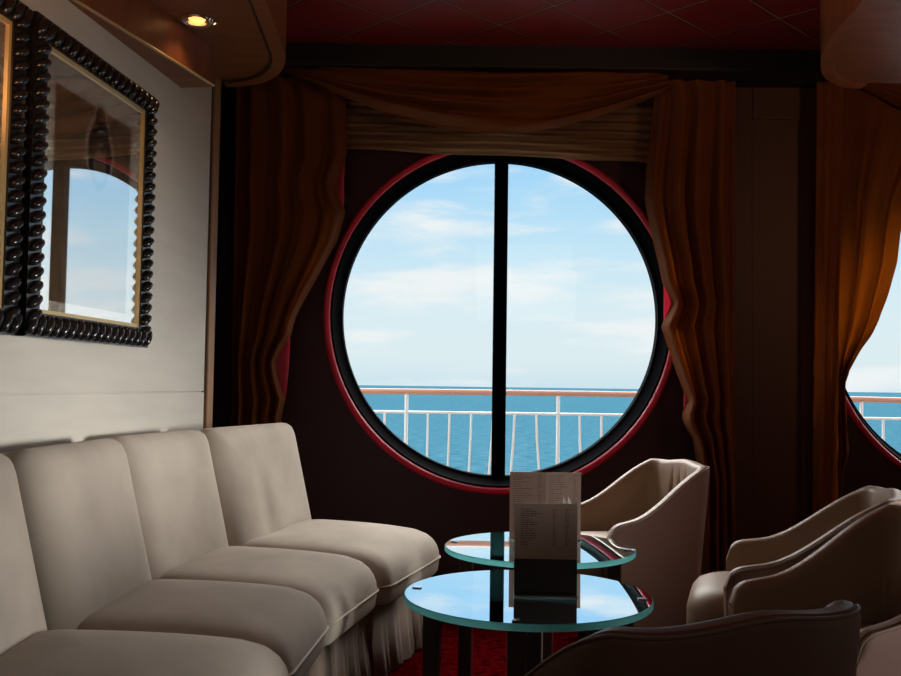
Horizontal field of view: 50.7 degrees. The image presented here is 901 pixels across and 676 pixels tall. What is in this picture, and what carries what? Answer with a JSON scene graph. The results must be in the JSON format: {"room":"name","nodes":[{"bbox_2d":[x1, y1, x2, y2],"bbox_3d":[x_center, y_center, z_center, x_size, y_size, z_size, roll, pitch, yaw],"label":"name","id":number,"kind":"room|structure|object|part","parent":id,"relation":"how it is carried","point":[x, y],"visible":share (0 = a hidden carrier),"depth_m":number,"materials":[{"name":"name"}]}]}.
{"room":"ship interior","nodes":[
{"label":"ship interior","id":0,"kind":"room"},
{"bbox_2d":[0,0,211,452],"bbox_3d":[-1.581,-0.303,0.678,0.996,2.860,7.118,1,-3,0],"label":"wall","id":1,"kind":"structure","parent":0,"point":[52,391],"depth_m":3.67,"materials":[{"name":"white paint"}]},
{"bbox_2d":[0,0,33,335],"bbox_3d":[-1.281,-0.507,2.328,0.052,0.958,0.846,0,-3,6],"label":"framed picture","id":2,"kind":"object","parent":1,"relation":"attached to","point":[16,17],"visible":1,"depth_m":2.68,"materials":[{"name":"black wood"}]},
{"bbox_3d":[-1.292,-0.507,2.329,0.002,0.802,0.686,0,-3,6],"label":"glass","id":3,"kind":"part","parent":2,"relation":"part of","materials":[{"name":"orange glass"}]},
{"bbox_2d":[17,11,159,347],"bbox_3d":[-1.175,-0.460,3.174,0.052,0.953,0.844,0,-3,6],"label":"mirror","id":4,"kind":"object","parent":1,"relation":"attached to","point":[87,230],"visible":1,"depth_m":3.08,"materials":[{"name":"black"}]},
{"bbox_3d":[-1.185,-0.461,3.175,0.002,0.797,0.684,0,-3,6],"label":"glass","id":5,"kind":"part","parent":4,"relation":"part of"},
{"bbox_2d":[68,0,213,87],"bbox_3d":[-1.242,-1.159,3.159,0.537,0.167,1.585,1,-3,0],"label":"trim","id":6,"kind":"structure","parent":1,"relation":"attached to","point":[143,19],"depth_m":3.54,"materials":[{"name":"brown wood"}]},
{"bbox_2d":[72,0,214,86],"bbox_3d":[-1.182,-1.080,3.135,0.429,0.012,1.548,1,-3,0],"label":"trim","id":7,"kind":"structure","parent":1,"relation":"attached to","point":[80,3],"depth_m":3.40,"materials":[{"name":"wood"}]},
{"bbox_2d":[202,75,220,428],"bbox_3d":[-1.125,-0.114,4.301,0.107,2.860,0.085,1,-3,0],"label":"trim","id":8,"kind":"structure","parent":1,"relation":"attached to","point":[216,110],"depth_m":4.29,"materials":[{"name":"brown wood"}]},
{"bbox_2d":[148,0,286,86],"bbox_3d":[-1.304,-1.501,0.954,1.289,0.312,6.955,1,-3,0],"label":"ceiling","id":9,"kind":"structure","parent":0,"point":[248,39],"depth_m":3.80,"materials":[{"name":"brown wood"}]},
{"bbox_2d":[180,13,217,27],"bbox_3d":[-0.958,-1.204,3.624,0.143,0.026,0.124,1,-3,0],"label":"recessed light","id":10,"kind":"object","parent":9,"relation":"in","point":[195,19],"visible":1,"depth_m":3.61,"materials":[{"name":"silver metal"}]},
{"bbox_3d":[-0.967,-1.209,3.625,0.064,0.016,0.064,1,-3,0],"label":"bulb","id":11,"kind":"part","parent":10,"relation":"part of","materials":[{"name":"yellow glass"}]},
{"bbox_2d":[387,621,586,675],"bbox_3d":[1.433,1.220,1.066,9.700,0.060,7.650,1,-3,0],"label":"floor","id":12,"kind":"structure","parent":0,"point":[489,646],"depth_m":3.98,"materials":[{"name":"red carpet"}]},
{"bbox_2d":[0,423,440,675],"bbox_3d":[-0.662,0.795,3.132,1.244,0.926,2.725,1,-3,0],"label":"sofa","id":13,"kind":"object","parent":12,"relation":"on","point":[191,552],"visible":0.98,"depth_m":2.87,"materials":[{"name":"beige fabric"}]},
{"bbox_3d":[-1.137,0.575,2.127,0.287,0.601,0.645,1,-3,0],"label":"backrest","id":14,"kind":"part","parent":13,"relation":"part of","materials":[{"name":"beige fabric"}]},
{"bbox_3d":[-1.079,0.608,2.771,0.274,0.601,0.600,1,-3,4],"label":"backrest","id":15,"kind":"part","parent":13,"relation":"part of","materials":[{"name":"beige fabric"}]},
{"bbox_2d":[0,629,288,675],"bbox_3d":[-0.748,0.815,2.104,0.712,0.230,0.662,1,-3,0],"label":"seat cushion","id":16,"kind":"object","parent":13,"relation":"on","point":[24,652],"depth_m":2.15,"materials":[{"name":"beige fabric"}]},
{"bbox_3d":[-1.017,0.641,3.412,0.274,0.601,0.620,0,-3,12],"label":"backrest","id":17,"kind":"part","parent":13,"relation":"part of","materials":[{"name":"beige fabric"}]},
{"bbox_2d":[77,579,326,675],"bbox_3d":[-0.718,0.847,2.734,0.645,0.230,0.608,1,-3,4],"label":"seat cushion","id":18,"kind":"object","parent":13,"relation":"on","point":[287,617],"depth_m":2.64,"materials":[{"name":"beige fabric"}]},
{"bbox_3d":[-0.844,0.679,4.106,0.274,0.601,0.760,0,-3,16],"label":"backrest","id":19,"kind":"part","parent":13,"relation":"part of","materials":[{"name":"beige fabric"}]},
{"bbox_2d":[160,546,376,645],"bbox_3d":[-0.648,0.878,3.321,0.675,0.230,0.628,0,-3,12],"label":"seat cushion","id":20,"kind":"object","parent":13,"relation":"on","point":[342,579],"depth_m":3.24,"materials":[{"name":"beige fabric"}]},
{"bbox_2d":[242,519,438,605],"bbox_3d":[-0.470,0.913,3.987,0.700,0.231,0.768,0,-3,16],"label":"seat cushion","id":21,"kind":"object","parent":13,"relation":"on","point":[398,557],"depth_m":3.83,"materials":[{"name":"beige fabric"}]},
{"bbox_2d":[404,570,652,675],"bbox_3d":[0.218,0.995,2.728,0.712,0.524,0.712,0,-3,10],"label":"glass table","id":22,"kind":"object","parent":12,"relation":"on","point":[485,599],"visible":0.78,"depth_m":2.63,"materials":[{"name":"glass"},{"name":"metal"}]},
{"bbox_3d":[-0.056,1.012,2.776,0.048,0.488,0.048,0,-3,10],"label":"leg","id":23,"kind":"part","parent":22,"relation":"part of","materials":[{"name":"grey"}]},
{"bbox_3d":[0.170,0.999,2.454,0.048,0.488,0.048,0,-3,10],"label":"leg","id":24,"kind":"part","parent":22,"relation":"part of","materials":[{"name":"grey metal"}]},
{"bbox_3d":[0.222,0.747,2.741,0.712,0.020,0.712,0,-3,10],"label":"glass","id":25,"kind":"part","parent":22,"relation":"part of","materials":[{"name":"teal"}]},
{"bbox_3d":[0.266,1.028,3.001,0.048,0.488,0.048,0,-3,10],"label":"leg","id":26,"kind":"part","parent":22,"relation":"part of","materials":[{"name":"grey metal"}]},
{"bbox_2d":[513,497,577,597],"bbox_3d":[0.273,0.596,2.727,0.180,0.282,0.054,1,-3,2],"label":"holder","id":27,"kind":"object","parent":22,"relation":"on","point":[545,538],"visible":1,"depth_m":2.72,"materials":[{"name":"black plastic"}]},
{"bbox_3d":[0.492,1.014,2.679,0.048,0.488,0.048,0,-3,10],"label":"leg","id":28,"kind":"part","parent":22,"relation":"part of","materials":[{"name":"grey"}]},
{"bbox_2d":[445,532,635,675],"bbox_3d":[0.331,1.038,3.552,0.712,0.524,0.712,0,-3,12],"label":"glass table","id":29,"kind":"object","parent":12,"relation":"on","point":[495,548],"visible":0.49,"depth_m":3.54,"materials":[{"name":"glass"},{"name":"metal"}]},
{"bbox_3d":[0.058,1.055,3.609,0.048,0.488,0.048,0,-3,12],"label":"leg","id":30,"kind":"part","parent":29,"relation":"part of","materials":[{"name":"grey metal"}]},
{"bbox_3d":[0.334,0.791,3.565,0.712,0.020,0.712,0,-3,12],"label":"glass","id":31,"kind":"part","parent":29,"relation":"part of","materials":[{"name":"teal"}]},
{"bbox_2d":[508,472,581,540],"bbox_3d":[0.371,0.658,3.728,0.284,0.262,0.057,1,-3,0],"label":"menu","id":32,"kind":"object","parent":29,"relation":"on","point":[525,487],"visible":0.54,"depth_m":3.72,"materials":[{"name":"beige paper"}]},
{"bbox_3d":[0.388,1.071,3.823,0.048,0.488,0.048,0,-3,12],"label":"leg","id":33,"kind":"part","parent":29,"relation":"part of","materials":[{"name":"grey metal"}]},
{"bbox_3d":[0.602,1.057,3.494,0.048,0.488,0.048,0,-3,12],"label":"leg","id":34,"kind":"part","parent":29,"relation":"part of","materials":[{"name":"grey metal"}]},
{"bbox_2d":[577,458,709,639],"bbox_3d":[0.752,0.935,4.143,0.674,0.802,0.603,2,-3,-18],"label":"armchair","id":35,"kind":"object","parent":12,"relation":"on","point":[657,508],"visible":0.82,"depth_m":3.96,"materials":[{"name":"beige leather"}]},
{"bbox_3d":[0.584,1.307,4.219,0.048,0.062,0.048,2,-3,-17],"label":"leg","id":36,"kind":"part","parent":35,"relation":"part of","materials":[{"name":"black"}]},
{"bbox_3d":[0.707,0.981,4.126,0.580,0.257,0.470,2,-3,-18],"label":"seat","id":37,"kind":"part","parent":35,"relation":"part of","materials":[{"name":"beige leather"}]},
{"bbox_2d":[524,600,860,675],"bbox_3d":[0.302,0.800,1.610,0.603,0.802,0.674,2,-3,-26],"label":"armchair","id":38,"kind":"object","parent":12,"relation":"on","point":[821,641],"visible":1,"depth_m":1.31,"materials":[{"name":"brown leather"}]},
{"bbox_2d":[686,486,900,623],"bbox_3d":[1.137,0.890,3.155,0.674,0.802,0.603,0,-3,17],"label":"armchair","id":39,"kind":"object","parent":12,"relation":"on","point":[746,559],"visible":0.37,"depth_m":3.27,"materials":[{"name":"brown leather"}]},
{"bbox_3d":[1.091,0.938,3.167,0.580,0.257,0.470,0,-3,17],"label":"seat","id":40,"kind":"part","parent":39,"relation":"part of","materials":[{"name":"beige leather"}]},
{"bbox_2d":[727,504,900,675],"bbox_3d":[1.066,0.856,2.490,0.674,0.802,0.603,1,-3,-12],"label":"armchair","id":41,"kind":"object","parent":12,"relation":"on","point":[860,564],"visible":0.66,"depth_m":2.72,"materials":[{"name":"brown leather"}]},
{"bbox_3d":[1.020,0.902,2.478,0.580,0.257,0.470,1,-3,-12],"label":"seat","id":42,"kind":"part","parent":41,"relation":"part of","materials":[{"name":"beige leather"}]},
{"bbox_2d":[286,0,819,49],"bbox_3d":[1.473,-1.644,1.045,9.700,0.060,7.320,1,-3,0],"label":"ceiling","id":43,"kind":"structure","parent":0,"point":[711,24],"depth_m":4.39,"materials":[{"name":"paint"}]},
{"bbox_2d":[221,43,827,87],"bbox_3d":[2.120,-1.387,4.863,8.200,0.170,0.330,1,-3,0],"label":"beam","id":44,"kind":"structure","parent":43,"relation":"attached to","point":[747,67],"depth_m":4.70,"materials":[{"name":"black"}]},
{"bbox_2d":[231,74,346,425],"bbox_3d":[-0.828,-0.034,4.791,0.575,2.682,0.102,1,-3,0],"label":"curtain","id":45,"kind":"object","parent":44,"relation":"hanging from","point":[291,139],"visible":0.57,"depth_m":4.82,"materials":[{"name":"orange fabric"}]},
{"bbox_2d":[285,68,668,133],"bbox_3d":[0.128,-1.198,4.722,1.922,0.360,0.144,1,-3,0],"label":"swag valance","id":46,"kind":"object","parent":44,"relation":"hanging from","point":[480,102],"visible":0.97,"depth_m":4.71,"materials":[{"name":"orange fabric"}]},
{"bbox_2d":[645,79,735,575],"bbox_3d":[1.206,-0.020,4.791,0.489,2.647,0.105,1,-3,0],"label":"curtain","id":47,"kind":"object","parent":44,"relation":"hanging from","point":[690,169],"visible":0.92,"depth_m":4.80,"materials":[{"name":"orange fabric"}]},
{"bbox_2d":[812,81,844,514],"bbox_3d":[1.891,-0.003,4.741,0.173,2.592,0.054,1,-3,0],"label":"curtain","id":48,"kind":"object","parent":44,"relation":"hanging from","point":[830,97],"visible":0.84,"depth_m":4.75,"materials":[{"name":"orange fabric"}]},
{"bbox_2d":[837,88,900,498],"bbox_3d":[2.273,-0.251,4.835,0.646,2.143,0.088,1,-3,0],"label":"curtain","id":49,"kind":"object","parent":44,"relation":"hanging from","point":[871,167],"visible":0.8,"depth_m":4.85,"materials":[{"name":"orange fabric"}]},
{"bbox_2d":[863,83,900,107],"bbox_3d":[2.853,-1.175,4.768,1.673,0.349,0.143,1,-3,0],"label":"swag valance","id":50,"kind":"object","parent":44,"relation":"hanging from","point":[890,92],"visible":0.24,"depth_m":4.78,"materials":[{"name":"orange fabric"}]},
{"bbox_2d":[212,84,900,576],"bbox_3d":[2.151,-0.033,4.995,8.300,2.940,0.250,1,-3,0],"label":"wall","id":51,"kind":"structure","parent":0,"point":[348,476],"depth_m":4.92,"materials":[{"name":"black wood"}]},
{"bbox_2d":[323,154,672,494],"bbox_3d":[0.264,-0.112,5.031,1.852,1.852,0.182,1,-3,0],"label":"window","id":52,"kind":"structure","parent":51,"relation":"attached to","point":[607,191],"depth_m":5.01,"materials":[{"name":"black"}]},
{"bbox_2d":[345,97,653,162],"bbox_3d":[0.246,-1.119,4.947,1.660,0.408,0.030,1,-3,0],"label":"blind","id":53,"kind":"object","parent":51,"relation":"attached to","point":[624,134],"visible":0.45,"depth_m":4.94,"materials":[{"name":"brown fabric"}]},
{"bbox_2d":[846,390,900,468],"bbox_3d":[2.863,-0.075,5.031,1.852,1.852,0.182,1,-3,0],"label":"window","id":54,"kind":"structure","parent":51,"relation":"attached to","point":[883,447],"depth_m":4.92,"materials":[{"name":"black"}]},
{"bbox_2d":[820,0,900,88],"bbox_3d":[3.810,-1.432,0.901,4.820,0.312,6.850,1,-3,0],"label":"ceiling","id":55,"kind":"structure","parent":0,"point":[860,40],"depth_m":3.79,"materials":[{"name":"brown wood"}]},
{"label":"outside","id":56,"kind":"structure","parent":0,"visible":0},
{"bbox_3d":[2.978,1.627,6.113,30.000,0.280,2.130,1,-3,0],"label":"deck","id":57,"kind":"object","parent":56,"visible":0},
{"bbox_2d":[360,388,900,474],"bbox_3d":[1.987,0.950,6.962,10.000,1.095,0.042,1,-3,0],"label":"railing","id":58,"kind":"object","parent":57,"relation":"on","point":[406,392],"visible":0.27,"depth_m":6.97,"materials":[{"name":"white metal"}]},
{"bbox_3d":[-0.330,0.929,6.962,0.026,1.072,0.026,0,-3,22],"label":"post","id":59,"kind":"part","parent":58,"relation":"part of","materials":[{"name":"white metal"}]},
{"bbox_3d":[0.785,0.945,6.962,0.026,1.072,0.026,2,-3,-22],"label":"post","id":60,"kind":"part","parent":58,"relation":"part of","materials":[{"name":"white metal"}]},
{"bbox_3d":[1.994,0.462,6.987,10.000,0.119,0.042,1,-3,0],"label":"handrail","id":61,"kind":"part","parent":58,"relation":"part of","materials":[{"name":"brown wood"}]},
{"bbox_3d":[1.992,0.576,6.981,10.000,0.020,0.020,1,-3,0],"label":"rail","id":62,"kind":"part","parent":58,"relation":"part of","materials":[{"name":"white metal"}]},
{"bbox_3d":[3.015,0.976,6.962,0.026,1.072,0.026,2,-3,-22],"label":"post","id":63,"kind":"part","parent":58,"relation":"part of","materials":[{"name":"white metal"}]},
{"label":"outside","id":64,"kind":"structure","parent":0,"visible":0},
{"bbox_2d":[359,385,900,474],"bbox_3d":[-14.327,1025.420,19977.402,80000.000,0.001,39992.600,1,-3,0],"label":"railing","id":65,"kind":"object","parent":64,"point":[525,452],"visible":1,"depth_m":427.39,"materials":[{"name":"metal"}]}
]}

